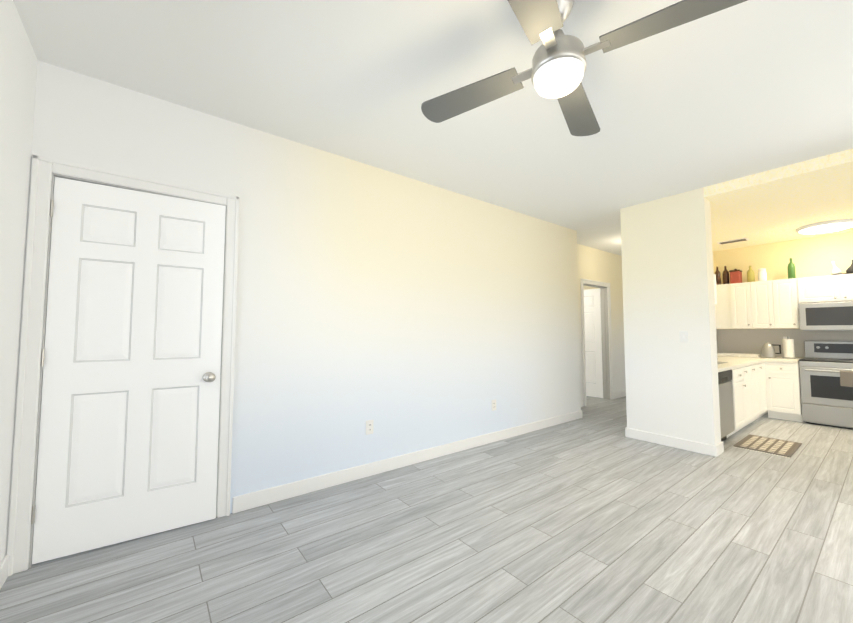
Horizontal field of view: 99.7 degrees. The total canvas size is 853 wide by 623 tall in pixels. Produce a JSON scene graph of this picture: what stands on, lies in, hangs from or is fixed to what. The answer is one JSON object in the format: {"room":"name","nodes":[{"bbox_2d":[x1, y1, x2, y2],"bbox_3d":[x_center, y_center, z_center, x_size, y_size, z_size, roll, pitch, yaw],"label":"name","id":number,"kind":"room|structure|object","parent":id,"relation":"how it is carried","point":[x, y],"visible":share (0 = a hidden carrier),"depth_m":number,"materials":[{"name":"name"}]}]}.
{"room":"empty living room","nodes":[
{"label":"empty living room","id":0,"kind":"room"},
{"bbox_2d":[0,0,43,562],"bbox_3d":[-0.601,-0.136,-0.172,0.120,2.654,4.980,2,-4,-37],"label":"wall","id":1,"kind":"structure","parent":0,"point":[19,64],"depth_m":1.70,"materials":[{"name":"paint"}]},
{"bbox_2d":[0,554,9,588],"bbox_3d":[-0.553,1.139,-0.195,0.016,0.105,4.998,2,-4,-37],"label":"baseboard","id":2,"kind":"structure","parent":1,"relation":"attached to","point":[4,565],"depth_m":1.72,"materials":[{"name":"white"}]},
{"bbox_2d":[36,62,582,513],"bbox_3d":[-0.045,0.071,3.490,5.470,2.654,0.120,2,-4,-37],"label":"wall","id":3,"kind":"structure","parent":0,"point":[406,314],"depth_m":2.97,"materials":[{"name":"paint"}]},
{"bbox_2d":[7,155,238,575],"bbox_3d":[-1.719,0.260,2.176,0.976,2.128,0.146,2,-4,-37],"label":"door frame","id":4,"kind":"structure","parent":3,"relation":"attached to","point":[45,171],"depth_m":1.90,"materials":[{"name":"white wood"}]},
{"bbox_2d":[31,177,225,563],"bbox_3d":[-1.680,0.293,2.108,0.835,2.030,0.152,2,-4,-37],"label":"closet door","id":5,"kind":"structure","parent":3,"relation":"in","point":[129,418],"depth_m":2.09,"materials":[{"name":"white paint"},{"name":"brushed nickel"}]},
{"bbox_2d":[366,420,372,434],"bbox_3d":[-0.478,0.974,3.025,0.072,0.116,0.008,2,-4,-37],"label":"electrical outlet plate","id":6,"kind":"object","parent":3,"relation":"attached to","point":[369,426],"depth_m":3.02,"materials":[{"name":"white plastic"}]},
{"bbox_2d":[232,410,582,513],"bbox_3d":[0.446,1.360,3.711,4.366,0.105,0.020,2,-4,-37],"label":"baseboard","id":7,"kind":"structure","parent":3,"relation":"attached to","point":[247,501],"depth_m":3.04,"materials":[{"name":"white wood"}]},
{"bbox_2d":[492,399,495,410],"bbox_3d":[0.743,1.030,3.962,0.072,0.116,0.008,2,-4,-37],"label":"electrical outlet plate","id":8,"kind":"object","parent":3,"relation":"attached to","point":[493,401],"depth_m":3.96,"materials":[{"name":"white plastic"}]},
{"bbox_2d":[0,396,852,622],"bbox_3d":[2.034,1.421,2.980,8.600,0.100,7.300,2,-4,-37],"label":"floor","id":9,"kind":"structure","parent":0,"point":[594,514],"depth_m":2.00,"materials":[{"name":"grey wood"}]},
{"bbox_2d":[718,370,733,441],"bbox_3d":[2.985,1.042,4.084,0.600,0.782,0.660,2,-4,-37],"label":"dishwasher","id":10,"kind":"object","parent":9,"relation":"on","point":[726,403],"visible":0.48,"depth_m":3.85,"materials":[{"name":"grey"}]},
{"bbox_2d":[727,366,746,437],"bbox_3d":[3.424,1.060,4.423,0.503,0.784,0.668,2,-4,-37],"label":"base cabinet","id":11,"kind":"object","parent":9,"relation":"on","point":[739,375],"depth_m":4.17,"materials":[{"name":"white wood"}]},
{"bbox_2d":[747,365,754,424],"bbox_3d":[3.739,1.073,4.665,0.492,0.784,0.668,2,-4,-37],"label":"base cabinet","id":12,"kind":"object","parent":9,"relation":"on","point":[750,368],"depth_m":4.48,"materials":[{"name":"white wood"}]},
{"bbox_2d":[753,363,762,419],"bbox_3d":[4.051,1.087,4.904,0.490,0.784,0.668,2,-4,-37],"label":"base cabinet","id":13,"kind":"object","parent":9,"relation":"on","point":[758,368],"depth_m":4.74,"materials":[{"name":"white wood"}]},
{"bbox_2d":[717,356,767,371],"bbox_3d":[3.891,0.666,4.793,2.890,0.038,0.687,2,-4,-37],"label":"countertop","id":14,"kind":"structure","parent":13,"relation":"on","point":[735,362],"depth_m":4.56,"materials":[{"name":"white"}]},
{"bbox_2d":[717,353,760,357],"bbox_3d":[4.772,0.666,5.495,0.410,0.038,0.480,2,-4,-37],"label":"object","id":15,"kind":"structure","parent":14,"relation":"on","point":[739,355],"depth_m":5.45,"materials":[{"name":"stone"}]},
{"bbox_2d":[759,361,766,414],"bbox_3d":[4.341,1.099,5.126,0.437,0.784,0.668,2,-4,-37],"label":"base cabinet","id":16,"kind":"object","parent":9,"relation":"on","point":[764,364],"depth_m":4.96,"materials":[{"name":"white wood"}]},
{"bbox_2d":[733,434,801,457],"bbox_3d":[3.616,1.412,3.812,0.740,0.011,0.430,2,-4,-37],"label":"kitchen rug","id":17,"kind":"object","parent":9,"relation":"on","point":[772,446],"visible":0.98,"depth_m":3.77,"materials":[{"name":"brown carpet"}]},
{"bbox_2d":[771,362,802,421],"bbox_3d":[5.079,1.097,5.078,0.629,0.784,0.334,2,-4,-37],"label":"base cabinet","id":18,"kind":"object","parent":9,"relation":"on","point":[773,389],"depth_m":4.86,"materials":[{"name":"white wood"}]},
{"bbox_2d":[767,357,801,362],"bbox_3d":[5.086,0.683,5.084,0.639,0.038,0.293,2,-4,-37],"label":"countertop","id":19,"kind":"structure","parent":18,"relation":"on","point":[778,359],"depth_m":4.90,"materials":[{"name":"white stone"}]},
{"bbox_2d":[761,342,780,357],"bbox_3d":[4.952,0.554,5.176,0.160,0.226,0.215,2,-4,-37],"label":"kettle","id":20,"kind":"object","parent":19,"relation":"on","point":[768,350],"visible":1,"depth_m":5.14,"materials":[{"name":"silver metal"}]},
{"bbox_2d":[782,336,795,358],"bbox_3d":[5.121,0.507,5.090,0.140,0.310,0.140,2,-4,-37],"label":"paper towel roll","id":21,"kind":"object","parent":19,"relation":"on","point":[788,349],"visible":1,"depth_m":5.05,"materials":[{"name":"white paper"}]},
{"bbox_2d":[799,341,852,429],"bbox_3d":[5.392,0.926,4.625,0.666,1.075,0.762,2,-4,-37],"label":"range","id":22,"kind":"object","parent":9,"relation":"on","point":[826,398],"visible":0.98,"depth_m":4.62,"materials":[{"name":"silver metal"}]},
{"bbox_2d":[840,370,852,386],"bbox_3d":[5.177,0.821,4.383,0.042,0.195,0.180,2,-4,-37],"label":"hanging towel","id":23,"kind":"object","parent":22,"relation":"hanging from","point":[846,378],"visible":0.95,"depth_m":4.40,"materials":[{"name":"grey fabric"}]},
{"bbox_2d":[13,0,852,255],"bbox_3d":[2.034,-1.328,3.135,8.240,0.100,7.140,2,-4,-37],"label":"ceiling","id":24,"kind":"structure","parent":0,"point":[746,88],"depth_m":2.11,"materials":[{"name":"white paint"}]},
{"bbox_2d":[421,0,747,135],"bbox_3d":[0.566,-1.153,1.554,1.036,0.426,1.036,1,-3,-12],"label":"ceiling fan","id":25,"kind":"object","parent":24,"relation":"hanging from","point":[557,70],"visible":1,"depth_m":1.47,"materials":[{"name":"silver metal"}]},
{"bbox_2d":[580,245,625,392],"bbox_3d":[2.931,0.228,6.276,2.890,2.654,0.120,2,-4,-37],"label":"wall","id":26,"kind":"structure","parent":0,"point":[595,264],"depth_m":6.58,"materials":[{"name":"paint"}]},
{"bbox_2d":[584,289,603,397],"bbox_3d":[2.909,0.585,6.822,0.043,1.980,0.833,3,-4,-43],"label":"hall door","id":27,"kind":"structure","parent":26,"relation":"in","point":[593,345],"depth_m":6.62,"materials":[{"name":"white wood"}]},
{"bbox_2d":[580,278,613,405],"bbox_3d":[2.896,0.513,6.216,0.976,2.078,0.146,2,-4,-37],"label":"door frame","id":28,"kind":"structure","parent":26,"relation":"attached to","point":[606,333],"depth_m":6.43,"materials":[{"name":"white wood"}]},
{"bbox_2d":[613,390,625,398],"bbox_3d":[3.676,1.528,6.690,0.875,0.105,0.016,2,-4,-37],"label":"baseboard","id":29,"kind":"structure","parent":26,"relation":"attached to","point":[623,393],"depth_m":6.56,"materials":[{"name":"white wood"}]},
{"bbox_2d":[620,206,639,429],"bbox_3d":[3.563,0.161,5.085,3.100,2.654,0.121,2,-4,-37],"label":"wall","id":30,"kind":"structure","parent":0,"point":[629,300],"depth_m":4.15,"materials":[{"name":"paint"}]},
{"bbox_2d":[713,274,716,304],"bbox_3d":[3.621,-0.301,4.854,0.563,0.420,0.340,2,-4,-37],"label":"upper cabinet","id":31,"kind":"object","parent":30,"relation":"attached to","point":[715,293],"visible":0.1,"depth_m":4.79,"materials":[{"name":"white wood"}]},
{"bbox_2d":[716,329,718,352],"bbox_3d":[3.681,0.311,5.090,2.896,0.697,0.004,2,-4,-37],"label":"backsplash","id":32,"kind":"structure","parent":30,"relation":"attached to","point":[716,329],"depth_m":5.94,"materials":[{"name":"grey"}]},
{"bbox_2d":[632,187,720,444],"bbox_3d":[2.669,0.093,3.872,0.201,2.654,0.660,2,-4,-37],"label":"wall","id":33,"kind":"structure","parent":0,"point":[672,385],"depth_m":3.78,"materials":[{"name":"paint"}]},
{"bbox_2d":[628,428,719,456],"bbox_3d":[2.550,1.364,3.780,0.020,0.105,0.806,2,-4,-37],"label":"baseboard","id":34,"kind":"structure","parent":33,"relation":"attached to","point":[698,447],"depth_m":3.72,"materials":[{"name":"white wood"}]},
{"bbox_2d":[679,331,687,341],"bbox_3d":[2.652,0.261,3.710,0.012,0.116,0.072,2,-4,-37],"label":"switch plate","id":35,"kind":"object","parent":33,"relation":"attached to","point":[683,336],"visible":1,"depth_m":3.71,"materials":[{"name":"white plastic"}]},
{"bbox_2d":[584,232,852,357],"bbox_3d":[5.254,0.186,5.527,0.120,2.654,6.900,2,-4,-37],"label":"wall","id":36,"kind":"structure","parent":0,"point":[813,256],"depth_m":5.29,"materials":[{"name":"beige paint"}]},
{"bbox_2d":[715,284,730,328],"bbox_3d":[4.785,-0.074,5.760,0.342,0.700,0.307,2,-4,-37],"label":"upper cabinet","id":37,"kind":"object","parent":36,"relation":"attached to","point":[723,306],"depth_m":5.66,"materials":[{"name":"white wood"}]},
{"bbox_2d":[715,267,720,284],"bbox_3d":[4.709,-0.574,5.820,0.080,0.300,0.080,2,-4,-37],"label":"bottle","id":38,"kind":"object","parent":37,"relation":"on","point":[718,277],"visible":0.81,"depth_m":5.79,"materials":[{"name":"brown glass"}]},
{"bbox_2d":[723,266,728,283],"bbox_3d":[4.786,-0.578,5.753,0.080,0.300,0.080,2,-4,-37],"label":"bottle","id":39,"kind":"object","parent":37,"relation":"on","point":[725,276],"visible":0.83,"depth_m":5.72,"materials":[{"name":"brown glass"}]},
{"bbox_2d":[727,283,746,328],"bbox_3d":[4.938,-0.086,5.561,0.342,0.700,0.285,2,-4,-37],"label":"upper cabinet","id":40,"kind":"object","parent":36,"relation":"attached to","point":[738,299],"depth_m":5.51,"materials":[{"name":"white wood"}]},
{"bbox_2d":[729,269,741,283],"bbox_3d":[4.875,-0.553,5.668,0.170,0.242,0.130,2,-4,-37],"label":"canister","id":41,"kind":"object","parent":40,"relation":"on","point":[735,275],"visible":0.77,"depth_m":5.62,"materials":[{"name":"red metal"}]},
{"bbox_2d":[743,281,766,328],"bbox_3d":[5.069,-0.095,5.391,0.342,0.700,0.336,2,-4,-37],"label":"upper cabinet","id":42,"kind":"object","parent":36,"relation":"attached to","point":[756,292],"depth_m":5.34,"materials":[{"name":"white wood"}]},
{"bbox_2d":[747,266,754,281],"bbox_3d":[4.969,-0.571,5.514,0.090,0.260,0.090,2,-4,-37],"label":"bottle","id":43,"kind":"object","parent":42,"relation":"on","point":[750,275],"visible":0.88,"depth_m":5.48,"materials":[{"name":"yellow glass"}]},
{"bbox_2d":[758,268,766,280],"bbox_3d":[5.048,-0.547,5.409,0.100,0.200,0.100,2,-4,-37],"label":"jar","id":44,"kind":"object","parent":42,"relation":"on","point":[762,274],"visible":0.79,"depth_m":5.38,"materials":[{"name":"white ceramic"}]},
{"bbox_2d":[767,278,799,328],"bbox_3d":[5.203,-0.105,5.217,0.342,0.700,0.297,2,-4,-37],"label":"upper cabinet","id":45,"kind":"object","parent":36,"relation":"attached to","point":[771,304],"depth_m":5.11,"materials":[{"name":"white wood"}]},
{"bbox_2d":[787,258,795,278],"bbox_3d":[5.252,-0.615,5.179,0.080,0.310,0.080,2,-4,-37],"label":"bottle","id":46,"kind":"object","parent":45,"relation":"on","point":[791,270],"visible":0.88,"depth_m":5.16,"materials":[{"name":"green glass"}]},
{"bbox_2d":[718,329,852,357],"bbox_3d":[5.581,0.305,4.988,0.008,0.697,2.460,2,-4,-37],"label":"backsplash","id":47,"kind":"structure","parent":36,"relation":"attached to","point":[749,341],"depth_m":5.47,"materials":[{"name":"grey paint"}]},
{"bbox_2d":[799,274,852,302],"bbox_3d":[5.531,-0.304,4.801,0.342,0.350,0.770,2,-4,-37],"label":"upper cabinet","id":48,"kind":"object","parent":36,"relation":"attached to","point":[830,288],"depth_m":4.79,"materials":[{"name":"white wood"}]},
{"bbox_2d":[799,301,852,330],"bbox_3d":[5.492,0.065,4.750,0.432,0.377,0.758,2,-4,-37],"label":"microwave","id":49,"kind":"object","parent":48,"relation":"attached to","point":[828,316],"visible":1,"depth_m":4.74,"materials":[{"name":"silver metal"}]},
{"bbox_2d":[831,260,852,274],"bbox_3d":[5.543,-0.583,4.782,0.100,0.201,0.220,2,-4,-37],"label":"decorative figurine","id":50,"kind":"object","parent":48,"relation":"on","point":[838,271],"visible":0.94,"depth_m":4.79,"materials":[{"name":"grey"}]},
{"bbox_2d":[704,149,852,250],"bbox_3d":[4.839,-1.205,3.498,3.101,0.103,4.069,2,-4,-37],"label":"ceiling","id":51,"kind":"structure","parent":0,"point":[781,204],"depth_m":3.73,"materials":[{"name":"white paint"}]},
{"bbox_2d":[717,238,748,244],"bbox_3d":[4.551,-1.042,5.346,0.160,0.014,0.340,2,-4,-37],"label":"ceiling vent","id":52,"kind":"object","parent":51,"relation":"in","point":[733,241],"visible":1,"depth_m":5.33,"materials":[{"name":"white metal"}]},
{"bbox_2d":[796,219,852,233],"bbox_3d":[5.084,-1.062,4.569,0.540,0.062,0.540,2,-4,-37],"label":"kitchen ceiling light","id":53,"kind":"object","parent":51,"relation":"attached to","point":[828,226],"visible":1,"depth_m":4.48,"materials":[{"name":"white glass"}]}
]}

